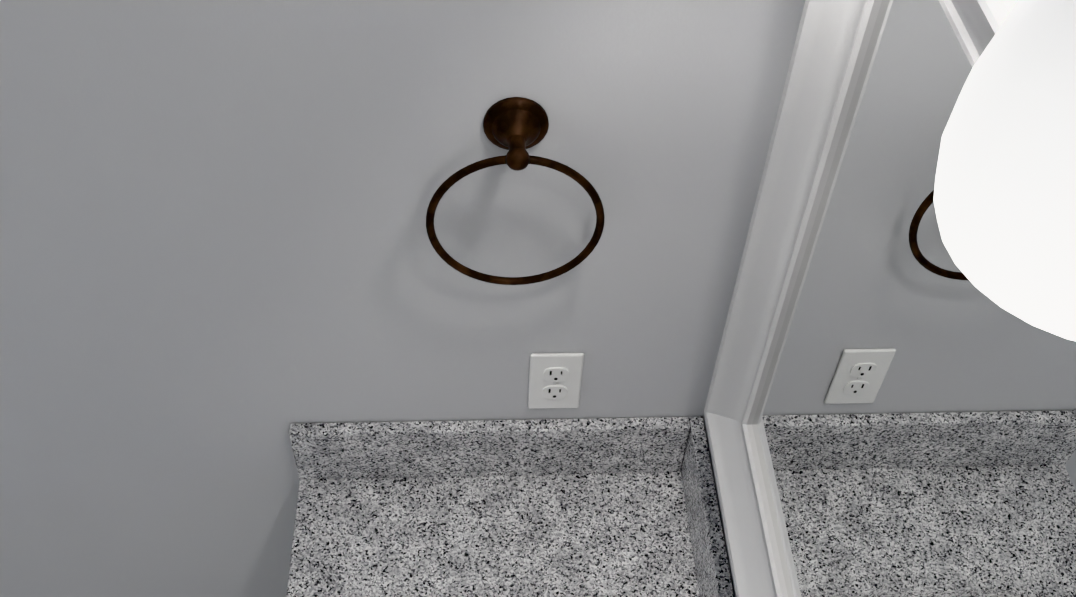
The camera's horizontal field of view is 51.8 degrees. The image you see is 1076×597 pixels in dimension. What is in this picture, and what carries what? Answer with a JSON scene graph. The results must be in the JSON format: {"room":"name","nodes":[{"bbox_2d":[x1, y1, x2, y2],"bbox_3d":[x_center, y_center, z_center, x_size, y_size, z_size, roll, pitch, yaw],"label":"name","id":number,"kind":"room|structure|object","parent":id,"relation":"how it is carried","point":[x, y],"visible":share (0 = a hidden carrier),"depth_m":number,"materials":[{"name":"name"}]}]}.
{"room":"bathroom","nodes":[
{"label":"bathroom","id":0,"kind":"room"},
{"bbox_2d":[0,0,804,596],"bbox_3d":[-1.310,-0.007,1.351,3.340,2.500,0.120,-1,48,-3],"label":"wall","id":1,"kind":"structure","parent":0,"point":[222,264],"depth_m":1.27,"materials":[{"name":"paint"}]},
{"bbox_2d":[426,97,604,284],"bbox_3d":[-0.024,-0.102,1.188,0.193,0.233,0.068,-1,48,-3],"label":"towel ring","id":2,"kind":"object","parent":1,"relation":"attached to","point":[516,127],"visible":1,"depth_m":1.14,"materials":[{"name":"brown metal"}]},
{"bbox_2d":[528,353,583,408],"bbox_3d":[0.023,0.112,1.477,0.070,0.117,0.008,-1,48,-3],"label":"electrical outlet","id":3,"kind":"object","parent":1,"relation":"attached to","point":[555,379],"visible":1,"depth_m":1.47,"materials":[{"name":"white plastic"}]},
{"bbox_2d":[703,415,736,596],"bbox_3d":[0.339,0.666,0.826,0.120,2.500,1.730,-1,48,-3],"label":"wall","id":4,"kind":"structure","parent":0,"point":[725,539],"depth_m":1.46,"materials":[{"name":"paint"}]},
{"bbox_2d":[704,0,1075,596],"bbox_3d":[0.249,0.114,0.863,0.041,0.783,0.637,-1,48,-3],"label":"mirror","id":5,"kind":"object","parent":4,"relation":"attached to","point":[890,409],"visible":0.7,"depth_m":0.85,"materials":[{"name":"grey mirror"}]},
{"bbox_2d":[933,0,1075,340],"bbox_3d":[0.205,-0.269,0.404,0.170,0.274,0.590,-1,48,-3],"label":"sconce","id":6,"kind":"object","parent":4,"relation":"attached to","point":[1004,199],"visible":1,"depth_m":0.32,"materials":[{"name":"frosted white glass"},{"name":"oil rubbed bronze"}]},
{"bbox_3d":[-1.281,2.039,1.239,3.340,0.050,3.330,-1,48,-3],"label":"floor","id":7,"kind":"structure","parent":0,"visible":0},
{"bbox_2d":[286,417,733,596],"bbox_3d":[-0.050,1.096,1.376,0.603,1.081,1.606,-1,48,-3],"label":"countertop","id":8,"kind":"structure","parent":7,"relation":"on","point":[609,507],"depth_m":1.55,"materials":[{"name":"stone"}]}
]}

